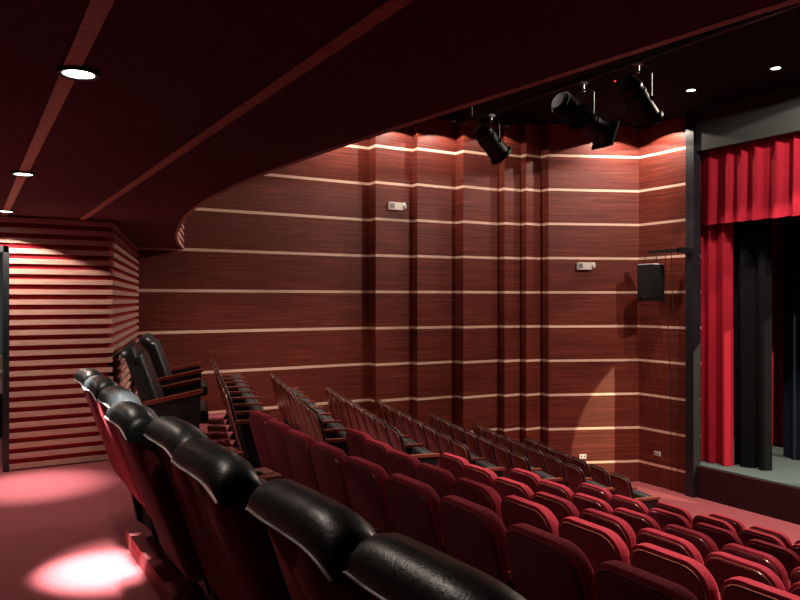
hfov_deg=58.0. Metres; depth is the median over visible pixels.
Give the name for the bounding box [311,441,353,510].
seat
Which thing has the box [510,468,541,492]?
seat
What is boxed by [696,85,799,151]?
wall header
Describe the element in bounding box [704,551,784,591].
seat
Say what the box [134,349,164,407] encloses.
cushion
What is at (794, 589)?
seat
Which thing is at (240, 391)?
seat
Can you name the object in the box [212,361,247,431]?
seat
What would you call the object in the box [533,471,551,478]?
seat cushion
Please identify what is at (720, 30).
pipe
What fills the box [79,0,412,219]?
trim
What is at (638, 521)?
seat
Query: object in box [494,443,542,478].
seat
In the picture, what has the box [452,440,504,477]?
seat
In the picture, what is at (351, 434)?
cushion
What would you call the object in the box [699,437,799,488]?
floor
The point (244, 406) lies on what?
seat
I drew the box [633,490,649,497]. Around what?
seat cushion
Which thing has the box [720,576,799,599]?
seat
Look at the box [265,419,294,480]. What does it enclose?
seat
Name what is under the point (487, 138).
spotlight
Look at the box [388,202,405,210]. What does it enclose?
emergency light
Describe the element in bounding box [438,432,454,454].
cushion
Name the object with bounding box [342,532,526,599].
seat
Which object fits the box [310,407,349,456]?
seat
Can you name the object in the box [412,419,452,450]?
seat
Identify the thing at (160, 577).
step
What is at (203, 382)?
seat cushion
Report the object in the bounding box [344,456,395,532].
seat
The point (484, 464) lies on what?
seat cushion
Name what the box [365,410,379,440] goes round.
cushion
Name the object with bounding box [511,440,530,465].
seat
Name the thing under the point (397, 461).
seat
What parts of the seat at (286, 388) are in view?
panel, edge trim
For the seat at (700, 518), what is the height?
0.920 m
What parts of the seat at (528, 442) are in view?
panel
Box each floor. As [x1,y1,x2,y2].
[0,421,211,599]
[209,413,238,449]
[631,481,799,544]
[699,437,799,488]
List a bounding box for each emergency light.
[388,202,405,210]
[577,262,595,269]
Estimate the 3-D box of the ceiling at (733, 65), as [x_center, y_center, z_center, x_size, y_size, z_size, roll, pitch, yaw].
[3.436,-3.300,5.923,9.600,0.200,16.600,0,0,-31]
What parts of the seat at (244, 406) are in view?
panel, armrest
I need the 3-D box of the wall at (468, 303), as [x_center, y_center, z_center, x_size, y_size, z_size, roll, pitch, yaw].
[0.497,0.175,11.770,9.000,6.750,3.550,0,0,-31]
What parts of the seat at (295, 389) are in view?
panel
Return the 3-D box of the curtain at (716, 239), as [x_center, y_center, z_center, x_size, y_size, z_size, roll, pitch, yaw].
[5.403,0.195,12.326,0.128,5.190,0.540,0,0,-34]
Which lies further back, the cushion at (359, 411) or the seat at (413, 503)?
the cushion at (359, 411)
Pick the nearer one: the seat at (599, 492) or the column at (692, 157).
the seat at (599, 492)
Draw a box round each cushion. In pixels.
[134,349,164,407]
[143,404,157,417]
[150,339,171,383]
[158,456,212,593]
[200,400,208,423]
[201,379,207,395]
[224,388,247,460]
[241,393,250,396]
[244,399,254,402]
[248,405,259,410]
[250,410,272,422]
[258,476,291,599]
[266,419,291,434]
[303,401,310,411]
[311,407,327,443]
[320,415,330,420]
[327,423,339,428]
[336,431,345,437]
[339,394,352,428]
[346,399,359,429]
[346,429,372,439]
[355,404,368,433]
[364,439,392,453]
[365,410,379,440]
[376,417,391,446]
[388,425,405,452]
[403,438,413,443]
[411,447,429,454]
[413,419,429,450]
[425,425,441,453]
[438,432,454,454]
[439,453,469,466]
[453,440,472,463]
[475,460,492,467]
[494,443,513,468]
[510,468,541,483]
[511,452,531,471]
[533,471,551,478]
[545,454,567,486]
[564,462,585,482]
[586,481,603,487]
[589,464,613,494]
[610,472,634,498]
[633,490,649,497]
[745,539,799,566]
[789,544,799,549]
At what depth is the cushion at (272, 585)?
2.05 m
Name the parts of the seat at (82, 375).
panel, seat, panel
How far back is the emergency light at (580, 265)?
13.14 m
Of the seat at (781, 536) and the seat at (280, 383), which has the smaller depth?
the seat at (781, 536)
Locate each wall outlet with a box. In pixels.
[579,454,585,458]
[654,451,660,455]
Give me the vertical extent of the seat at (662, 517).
0.920 m
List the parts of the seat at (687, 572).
panel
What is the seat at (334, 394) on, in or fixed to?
on the floor
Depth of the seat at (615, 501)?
7.01 m
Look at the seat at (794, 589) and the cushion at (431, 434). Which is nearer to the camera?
the seat at (794, 589)
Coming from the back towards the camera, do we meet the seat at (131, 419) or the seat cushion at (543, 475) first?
the seat cushion at (543, 475)
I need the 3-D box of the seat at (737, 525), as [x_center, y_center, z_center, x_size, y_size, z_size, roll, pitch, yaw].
[3.751,2.850,8.074,0.459,0.920,0.547,0,0,-31]
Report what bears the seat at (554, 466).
on the floor
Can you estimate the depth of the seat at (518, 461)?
8.57 m
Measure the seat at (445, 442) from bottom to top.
0.920 m
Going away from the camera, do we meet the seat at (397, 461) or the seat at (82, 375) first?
the seat at (82, 375)
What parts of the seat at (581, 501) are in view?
panel, edge trim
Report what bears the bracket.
attached to the wall at (468, 303)
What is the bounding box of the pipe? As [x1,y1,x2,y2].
[457,2,799,125]
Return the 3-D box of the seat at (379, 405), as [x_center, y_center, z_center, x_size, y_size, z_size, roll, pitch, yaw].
[-0.148,2.070,11.689,0.460,0.920,0.547,0,0,-16]
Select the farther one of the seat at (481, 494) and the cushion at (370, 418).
the cushion at (370, 418)
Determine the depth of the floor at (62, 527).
4.75 m
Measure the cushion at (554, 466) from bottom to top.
0.640 m
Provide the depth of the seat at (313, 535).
1.59 m
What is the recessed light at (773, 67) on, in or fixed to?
in the ceiling at (733, 65)
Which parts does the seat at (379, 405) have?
panel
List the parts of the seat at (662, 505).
panel, edge trim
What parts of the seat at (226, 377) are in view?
armrest, armrest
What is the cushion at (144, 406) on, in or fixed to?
on the seat at (109, 395)
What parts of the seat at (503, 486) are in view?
panel, edge trim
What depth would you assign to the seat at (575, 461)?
10.38 m
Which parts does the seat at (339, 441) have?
panel, edge trim, armrest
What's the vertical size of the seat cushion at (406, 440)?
0.360 m
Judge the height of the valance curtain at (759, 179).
1.332 m
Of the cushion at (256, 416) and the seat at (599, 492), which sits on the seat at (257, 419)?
the cushion at (256, 416)
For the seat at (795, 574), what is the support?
on the floor
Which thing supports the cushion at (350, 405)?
on the seat at (350, 405)
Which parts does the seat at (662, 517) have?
panel, edge trim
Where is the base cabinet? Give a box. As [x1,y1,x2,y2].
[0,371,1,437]
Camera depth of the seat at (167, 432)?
2.68 m
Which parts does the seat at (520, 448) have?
panel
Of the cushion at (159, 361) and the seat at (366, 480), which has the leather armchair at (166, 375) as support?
the cushion at (159, 361)
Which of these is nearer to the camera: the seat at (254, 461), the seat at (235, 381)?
the seat at (254, 461)
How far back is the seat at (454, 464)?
6.70 m
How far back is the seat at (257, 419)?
5.99 m
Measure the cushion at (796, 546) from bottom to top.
0.640 m
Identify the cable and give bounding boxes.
[665,253,671,490]
[671,253,677,492]
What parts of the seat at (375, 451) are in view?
edge trim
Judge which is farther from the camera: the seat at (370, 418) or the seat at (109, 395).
the seat at (370, 418)
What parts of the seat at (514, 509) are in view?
panel, edge trim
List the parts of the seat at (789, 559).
edge trim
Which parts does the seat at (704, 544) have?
edge trim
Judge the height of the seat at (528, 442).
0.920 m
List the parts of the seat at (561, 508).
panel, edge trim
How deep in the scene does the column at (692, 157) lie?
12.27 m
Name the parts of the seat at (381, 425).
panel, edge trim, armrest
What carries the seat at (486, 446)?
on the floor
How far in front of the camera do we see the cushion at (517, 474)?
7.16 m
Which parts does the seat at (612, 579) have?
panel, edge trim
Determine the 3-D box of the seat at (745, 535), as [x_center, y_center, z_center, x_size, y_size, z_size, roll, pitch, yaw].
[3.520,2.620,6.799,0.459,0.920,0.504,0,0,-31]
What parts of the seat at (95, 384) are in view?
panel, armrest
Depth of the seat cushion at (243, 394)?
8.40 m
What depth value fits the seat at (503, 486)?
5.76 m
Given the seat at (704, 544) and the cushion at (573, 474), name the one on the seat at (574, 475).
the cushion at (573, 474)
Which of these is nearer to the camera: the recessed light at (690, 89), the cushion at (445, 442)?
the cushion at (445, 442)
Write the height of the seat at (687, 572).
0.920 m
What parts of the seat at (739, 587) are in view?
panel, edge trim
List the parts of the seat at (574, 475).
edge trim, panel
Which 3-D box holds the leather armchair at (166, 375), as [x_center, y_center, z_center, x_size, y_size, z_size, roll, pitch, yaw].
[-3.023,0.997,9.678,0.845,1.107,1.130,0,0,-16]
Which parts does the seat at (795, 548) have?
panel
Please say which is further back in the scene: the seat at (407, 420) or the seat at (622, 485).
the seat at (407, 420)
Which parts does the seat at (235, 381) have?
armrest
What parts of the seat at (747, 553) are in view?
edge trim, panel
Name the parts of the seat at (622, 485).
panel, edge trim, armrest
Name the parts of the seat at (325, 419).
panel, edge trim, armrest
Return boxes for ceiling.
[0,0,785,248]
[433,6,799,126]
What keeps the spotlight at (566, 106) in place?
hanging from the pipe
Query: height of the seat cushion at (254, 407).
0.360 m
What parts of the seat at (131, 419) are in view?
seat, panel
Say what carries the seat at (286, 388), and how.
on the floor
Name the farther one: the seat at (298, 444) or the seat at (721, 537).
the seat at (721, 537)
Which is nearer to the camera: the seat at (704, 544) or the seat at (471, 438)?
the seat at (704, 544)
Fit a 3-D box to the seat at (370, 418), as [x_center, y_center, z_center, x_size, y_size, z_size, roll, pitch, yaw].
[-0.167,1.820,8.785,0.460,0.920,0.504,0,0,-16]
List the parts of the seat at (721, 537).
edge trim, panel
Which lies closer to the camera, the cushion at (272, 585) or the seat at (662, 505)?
the cushion at (272, 585)
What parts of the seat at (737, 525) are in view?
panel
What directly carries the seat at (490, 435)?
on the floor
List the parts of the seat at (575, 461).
panel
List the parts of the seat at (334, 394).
panel, edge trim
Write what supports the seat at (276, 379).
on the floor
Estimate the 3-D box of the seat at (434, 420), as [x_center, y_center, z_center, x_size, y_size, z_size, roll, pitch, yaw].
[0.743,2.300,11.644,0.460,0.920,0.547,0,0,-16]
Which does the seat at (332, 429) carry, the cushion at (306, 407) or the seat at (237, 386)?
the cushion at (306, 407)
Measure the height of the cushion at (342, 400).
0.640 m
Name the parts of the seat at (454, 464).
panel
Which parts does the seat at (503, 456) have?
panel, edge trim, armrest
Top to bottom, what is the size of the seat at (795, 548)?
0.920 m
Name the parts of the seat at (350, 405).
panel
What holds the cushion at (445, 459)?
on the seat at (454, 464)
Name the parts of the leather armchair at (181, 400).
armrest, panel, panel, armrest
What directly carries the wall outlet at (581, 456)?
attached to the wall at (468, 303)
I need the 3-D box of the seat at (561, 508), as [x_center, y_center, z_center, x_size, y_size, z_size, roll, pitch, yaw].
[1.302,1.910,5.432,0.459,0.920,0.504,0,0,-31]
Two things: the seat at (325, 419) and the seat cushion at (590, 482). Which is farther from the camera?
the seat cushion at (590, 482)
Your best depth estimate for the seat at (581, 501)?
6.22 m
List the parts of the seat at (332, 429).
panel, edge trim, armrest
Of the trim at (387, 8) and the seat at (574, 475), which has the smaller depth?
the trim at (387, 8)
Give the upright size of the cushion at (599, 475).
0.640 m
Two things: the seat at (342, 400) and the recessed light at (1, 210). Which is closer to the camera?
the recessed light at (1, 210)
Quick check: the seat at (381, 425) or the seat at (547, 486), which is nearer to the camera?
the seat at (547, 486)
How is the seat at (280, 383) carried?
on the floor
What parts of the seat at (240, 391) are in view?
armrest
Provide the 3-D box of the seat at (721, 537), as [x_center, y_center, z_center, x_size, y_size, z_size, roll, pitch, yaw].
[2.850,2.390,6.225,0.459,0.920,0.504,0,0,-31]
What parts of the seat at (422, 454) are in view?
panel, edge trim, armrest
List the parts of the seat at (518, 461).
panel, armrest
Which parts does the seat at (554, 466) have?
panel, edge trim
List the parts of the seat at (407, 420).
panel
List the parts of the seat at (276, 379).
panel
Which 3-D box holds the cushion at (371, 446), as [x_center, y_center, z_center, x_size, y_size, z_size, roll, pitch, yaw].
[-0.119,1.510,6.133,0.240,0.640,0.462,0,0,-31]
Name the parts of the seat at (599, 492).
panel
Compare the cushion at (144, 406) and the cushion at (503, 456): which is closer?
the cushion at (144, 406)
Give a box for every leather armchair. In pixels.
[120,342,208,428]
[139,333,207,399]
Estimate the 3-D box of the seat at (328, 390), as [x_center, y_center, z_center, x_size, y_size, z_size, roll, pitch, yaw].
[-0.929,1.820,11.361,0.460,0.920,0.547,0,0,-16]
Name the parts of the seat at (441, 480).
edge trim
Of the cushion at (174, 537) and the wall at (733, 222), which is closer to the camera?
the cushion at (174, 537)
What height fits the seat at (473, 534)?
0.920 m
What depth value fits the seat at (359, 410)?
9.19 m
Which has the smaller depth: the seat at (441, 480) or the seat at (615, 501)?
the seat at (441, 480)
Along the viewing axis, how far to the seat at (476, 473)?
6.21 m
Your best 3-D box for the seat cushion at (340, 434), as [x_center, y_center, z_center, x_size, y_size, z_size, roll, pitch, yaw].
[-0.567,1.540,7.335,0.102,0.360,0.410,0,0,-16]
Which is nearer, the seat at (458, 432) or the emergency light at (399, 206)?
the seat at (458, 432)
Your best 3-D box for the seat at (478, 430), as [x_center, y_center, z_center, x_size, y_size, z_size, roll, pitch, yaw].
[1.488,2.530,12.093,0.460,0.920,0.547,0,0,-16]
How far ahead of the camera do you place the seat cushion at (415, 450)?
7.83 m
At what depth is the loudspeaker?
12.57 m
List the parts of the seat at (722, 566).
panel, edge trim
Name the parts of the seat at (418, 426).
panel, edge trim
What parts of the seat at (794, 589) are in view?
panel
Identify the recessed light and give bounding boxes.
[0,209,14,212]
[10,170,35,176]
[56,64,100,80]
[685,88,696,91]
[769,66,782,70]
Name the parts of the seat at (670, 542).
panel, edge trim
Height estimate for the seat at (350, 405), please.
0.920 m
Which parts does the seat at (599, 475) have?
panel, edge trim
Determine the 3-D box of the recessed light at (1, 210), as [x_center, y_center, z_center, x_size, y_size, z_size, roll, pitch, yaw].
[-3.361,-0.758,6.159,0.138,0.016,0.138,0,0,-31]
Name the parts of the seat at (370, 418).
panel, edge trim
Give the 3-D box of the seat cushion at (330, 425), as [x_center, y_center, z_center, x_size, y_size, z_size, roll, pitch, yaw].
[-0.719,1.540,7.846,0.102,0.360,0.410,0,0,-16]
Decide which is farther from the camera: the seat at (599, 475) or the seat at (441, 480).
the seat at (599, 475)
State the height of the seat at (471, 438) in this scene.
0.920 m
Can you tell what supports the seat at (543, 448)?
on the floor
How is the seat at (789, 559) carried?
on the floor
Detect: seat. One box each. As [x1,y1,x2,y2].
[73,368,210,541]
[83,375,243,573]
[97,386,282,599]
[105,401,219,599]
[144,416,380,599]
[171,438,291,599]
[211,358,244,424]
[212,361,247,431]
[214,364,251,438]
[215,368,255,446]
[217,372,259,450]
[219,376,264,437]
[221,382,270,462]
[224,388,276,467]
[245,479,376,599]
[249,410,274,471]
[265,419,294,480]
[270,373,303,429]
[274,376,309,428]
[278,380,316,427]
[283,384,323,430]
[285,429,319,491]
[289,389,331,432]
[295,394,340,434]
[302,401,350,444]
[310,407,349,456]
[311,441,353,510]
[325,386,357,419]
[331,390,365,427]
[338,394,376,428]
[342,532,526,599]
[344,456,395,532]
[346,399,386,430]
[346,429,372,459]
[355,404,397,433]
[363,439,392,475]
[364,410,410,440]
[374,399,386,423]
[375,417,424,454]
[383,403,394,426]
[386,450,420,479]
[386,473,446,553]
[387,425,439,465]
[392,408,405,434]
[401,413,417,443]
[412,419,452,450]
[416,463,455,498]
[424,425,469,466]
[429,413,441,432]
[437,432,486,464]
[438,495,514,590]
[439,453,469,479]
[440,418,453,440]
[451,424,466,445]
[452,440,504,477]
[453,478,502,521]
[463,464,497,488]
[464,430,481,457]
[472,423,484,437]
[478,436,497,466]
[484,428,498,445]
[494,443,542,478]
[494,477,533,500]
[497,434,512,453]
[501,495,558,535]
[505,523,595,599]
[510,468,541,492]
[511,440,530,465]
[511,452,562,483]
[524,437,538,449]
[527,446,547,473]
[531,491,579,522]
[537,480,573,501]
[538,443,553,456]
[544,454,592,486]
[554,449,570,465]
[558,516,629,569]
[563,462,614,494]
[571,456,591,480]
[571,493,612,514]
[578,483,612,503]
[579,508,635,553]
[589,464,636,494]
[593,560,697,599]
[609,494,647,514]
[610,472,660,509]
[612,507,660,535]
[629,543,720,599]
[636,528,703,564]
[647,508,691,530]
[654,502,692,526]
[662,524,718,562]
[692,522,742,550]
[693,514,736,534]
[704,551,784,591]
[708,513,745,533]
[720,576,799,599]
[721,543,790,591]
[737,528,785,547]
[745,539,799,579]
[750,525,791,548]
[789,544,799,556]
[789,581,799,596]
[790,566,799,585]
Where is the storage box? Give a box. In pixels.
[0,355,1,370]
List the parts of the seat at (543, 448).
panel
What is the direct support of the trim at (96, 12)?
attached to the ceiling at (170, 70)
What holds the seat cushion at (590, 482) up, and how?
on the seat at (574, 475)
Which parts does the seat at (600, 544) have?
panel, edge trim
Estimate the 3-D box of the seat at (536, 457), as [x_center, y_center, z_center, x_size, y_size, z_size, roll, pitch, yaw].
[2.079,2.530,10.097,0.460,0.920,0.504,0,0,-17]
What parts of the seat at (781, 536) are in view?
panel, edge trim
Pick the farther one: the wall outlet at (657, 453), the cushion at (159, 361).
the wall outlet at (657, 453)
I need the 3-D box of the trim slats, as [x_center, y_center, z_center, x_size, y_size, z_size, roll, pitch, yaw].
[-4.401,0.393,6.778,2.629,2.291,7.119,0,0,29]
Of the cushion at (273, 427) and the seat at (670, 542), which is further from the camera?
the cushion at (273, 427)
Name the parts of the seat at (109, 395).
seat, panel, armrest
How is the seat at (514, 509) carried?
on the floor
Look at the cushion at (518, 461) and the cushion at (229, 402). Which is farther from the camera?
the cushion at (518, 461)
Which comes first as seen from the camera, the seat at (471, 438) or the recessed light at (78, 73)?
the recessed light at (78, 73)
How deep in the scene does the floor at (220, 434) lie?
9.66 m
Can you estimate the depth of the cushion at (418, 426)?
9.58 m
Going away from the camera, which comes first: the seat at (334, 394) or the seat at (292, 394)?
the seat at (292, 394)
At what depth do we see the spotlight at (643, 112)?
6.00 m
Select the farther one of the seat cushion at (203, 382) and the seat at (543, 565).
the seat cushion at (203, 382)
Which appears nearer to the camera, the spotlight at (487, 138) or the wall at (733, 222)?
the spotlight at (487, 138)
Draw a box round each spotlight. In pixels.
[474,114,511,164]
[552,81,619,149]
[614,61,663,130]
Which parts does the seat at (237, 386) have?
armrest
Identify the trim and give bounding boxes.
[1,0,114,215]
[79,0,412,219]
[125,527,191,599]
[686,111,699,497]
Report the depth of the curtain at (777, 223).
13.88 m
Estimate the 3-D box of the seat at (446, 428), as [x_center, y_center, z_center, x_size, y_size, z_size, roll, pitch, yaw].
[0.895,2.300,11.130,0.460,0.920,0.504,0,0,-17]
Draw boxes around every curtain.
[700,132,799,225]
[701,222,732,465]
[734,218,771,470]
[772,217,782,445]
[783,215,799,459]
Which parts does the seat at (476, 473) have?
panel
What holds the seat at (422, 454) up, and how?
on the floor
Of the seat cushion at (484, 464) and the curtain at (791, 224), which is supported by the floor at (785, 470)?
the curtain at (791, 224)
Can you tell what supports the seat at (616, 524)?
on the floor
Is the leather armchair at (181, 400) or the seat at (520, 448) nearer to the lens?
the leather armchair at (181, 400)
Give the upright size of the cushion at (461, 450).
0.640 m
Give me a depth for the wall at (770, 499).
11.42 m
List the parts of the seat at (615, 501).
edge trim, panel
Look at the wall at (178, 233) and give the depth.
2.58 m
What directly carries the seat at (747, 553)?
on the floor
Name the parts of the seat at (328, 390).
panel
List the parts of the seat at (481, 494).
panel, edge trim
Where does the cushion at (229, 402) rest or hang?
on the seat at (254, 461)
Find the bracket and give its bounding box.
[648,247,691,253]
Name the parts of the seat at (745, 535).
edge trim, panel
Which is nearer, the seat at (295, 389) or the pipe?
the pipe
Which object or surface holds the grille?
attached to the loudspeaker
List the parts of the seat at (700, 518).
edge trim, panel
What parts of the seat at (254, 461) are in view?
panel, edge trim, armrest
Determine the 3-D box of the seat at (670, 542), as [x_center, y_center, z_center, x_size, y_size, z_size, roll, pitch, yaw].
[1.817,1.910,4.561,0.459,0.920,0.504,0,0,-31]
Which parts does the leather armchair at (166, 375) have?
armrest, panel, panel, armrest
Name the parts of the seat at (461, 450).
edge trim, panel, armrest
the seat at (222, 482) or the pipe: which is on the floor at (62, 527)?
the seat at (222, 482)
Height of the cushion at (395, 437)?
0.640 m
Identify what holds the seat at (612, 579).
on the floor
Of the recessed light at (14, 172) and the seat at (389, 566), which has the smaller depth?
the seat at (389, 566)
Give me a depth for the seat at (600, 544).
3.79 m
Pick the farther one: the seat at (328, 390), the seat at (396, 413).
the seat at (328, 390)
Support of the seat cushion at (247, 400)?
on the seat at (244, 406)
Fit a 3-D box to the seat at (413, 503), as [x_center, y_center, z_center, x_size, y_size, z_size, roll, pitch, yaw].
[0.218,1.390,3.843,0.459,0.920,0.504,0,0,-31]
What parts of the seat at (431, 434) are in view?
panel, edge trim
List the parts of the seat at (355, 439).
panel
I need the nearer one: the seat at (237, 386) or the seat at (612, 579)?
the seat at (612, 579)
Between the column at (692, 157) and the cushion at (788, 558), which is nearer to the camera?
the cushion at (788, 558)
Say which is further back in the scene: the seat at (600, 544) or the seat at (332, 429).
the seat at (332, 429)
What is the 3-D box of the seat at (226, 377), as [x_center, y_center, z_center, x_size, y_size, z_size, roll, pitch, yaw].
[-2.488,1.300,10.421,0.460,0.920,0.547,0,0,-16]
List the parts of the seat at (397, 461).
panel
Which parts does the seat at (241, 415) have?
panel, armrest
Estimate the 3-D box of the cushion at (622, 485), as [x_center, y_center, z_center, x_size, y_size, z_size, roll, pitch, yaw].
[2.966,2.620,9.528,0.195,0.640,0.462,0,0,-16]
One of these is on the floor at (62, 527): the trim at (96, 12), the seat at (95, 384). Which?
the seat at (95, 384)
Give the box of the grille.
[638,265,652,297]
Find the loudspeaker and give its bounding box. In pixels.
[637,255,664,300]
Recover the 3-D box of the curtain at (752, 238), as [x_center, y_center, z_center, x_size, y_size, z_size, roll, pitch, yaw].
[5.863,0.295,12.032,0.139,4.990,0.604,0,0,-38]
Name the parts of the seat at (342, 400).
panel, edge trim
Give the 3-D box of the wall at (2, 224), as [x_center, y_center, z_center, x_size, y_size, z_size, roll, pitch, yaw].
[-5.661,0.402,7.593,6.140,2.337,3.950,0,0,-31]
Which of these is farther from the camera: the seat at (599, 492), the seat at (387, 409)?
the seat at (387, 409)
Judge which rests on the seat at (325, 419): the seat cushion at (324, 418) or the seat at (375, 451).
the seat cushion at (324, 418)
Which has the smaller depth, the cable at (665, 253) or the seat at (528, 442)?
the seat at (528, 442)
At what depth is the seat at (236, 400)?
8.15 m
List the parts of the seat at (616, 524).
panel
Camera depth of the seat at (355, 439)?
6.55 m
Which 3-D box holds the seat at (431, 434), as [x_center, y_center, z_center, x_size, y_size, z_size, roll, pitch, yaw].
[0.589,2.070,9.199,0.460,0.920,0.504,0,0,-17]
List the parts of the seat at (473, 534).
panel, armrest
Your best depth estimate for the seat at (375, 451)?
6.04 m
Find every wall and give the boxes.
[0,215,136,470]
[137,115,700,493]
[174,0,799,248]
[697,466,799,524]
[733,222,733,436]
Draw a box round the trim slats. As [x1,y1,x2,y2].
[0,216,138,469]
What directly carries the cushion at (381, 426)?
on the seat at (381, 425)
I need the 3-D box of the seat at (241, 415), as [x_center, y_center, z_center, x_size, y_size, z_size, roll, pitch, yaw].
[-1.574,1.300,7.335,0.460,0.920,0.504,0,0,-16]
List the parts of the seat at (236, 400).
panel, armrest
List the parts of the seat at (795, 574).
panel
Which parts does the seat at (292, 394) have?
panel, edge trim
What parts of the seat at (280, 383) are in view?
panel, edge trim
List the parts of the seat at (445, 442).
edge trim, panel, armrest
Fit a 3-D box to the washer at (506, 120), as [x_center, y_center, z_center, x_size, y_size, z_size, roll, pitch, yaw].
[1.889,-3.135,12.754,0.110,0.130,0.110,0,0,-31]
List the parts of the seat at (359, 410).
panel, edge trim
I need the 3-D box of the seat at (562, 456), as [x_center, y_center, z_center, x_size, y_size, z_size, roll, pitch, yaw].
[2.652,2.760,11.025,0.460,0.920,0.504,0,0,-16]
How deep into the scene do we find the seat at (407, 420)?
10.08 m
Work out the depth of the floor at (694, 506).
11.49 m
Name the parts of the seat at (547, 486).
panel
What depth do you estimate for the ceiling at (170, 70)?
2.47 m
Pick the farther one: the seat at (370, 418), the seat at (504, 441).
the seat at (504, 441)
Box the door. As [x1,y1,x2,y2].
[0,245,8,471]
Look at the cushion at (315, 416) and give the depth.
7.10 m
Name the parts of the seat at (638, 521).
edge trim, panel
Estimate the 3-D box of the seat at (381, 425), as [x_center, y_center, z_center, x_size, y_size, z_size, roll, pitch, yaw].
[-0.015,1.820,8.274,0.460,0.920,0.504,0,0,-16]
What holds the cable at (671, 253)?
hanging from the bracket

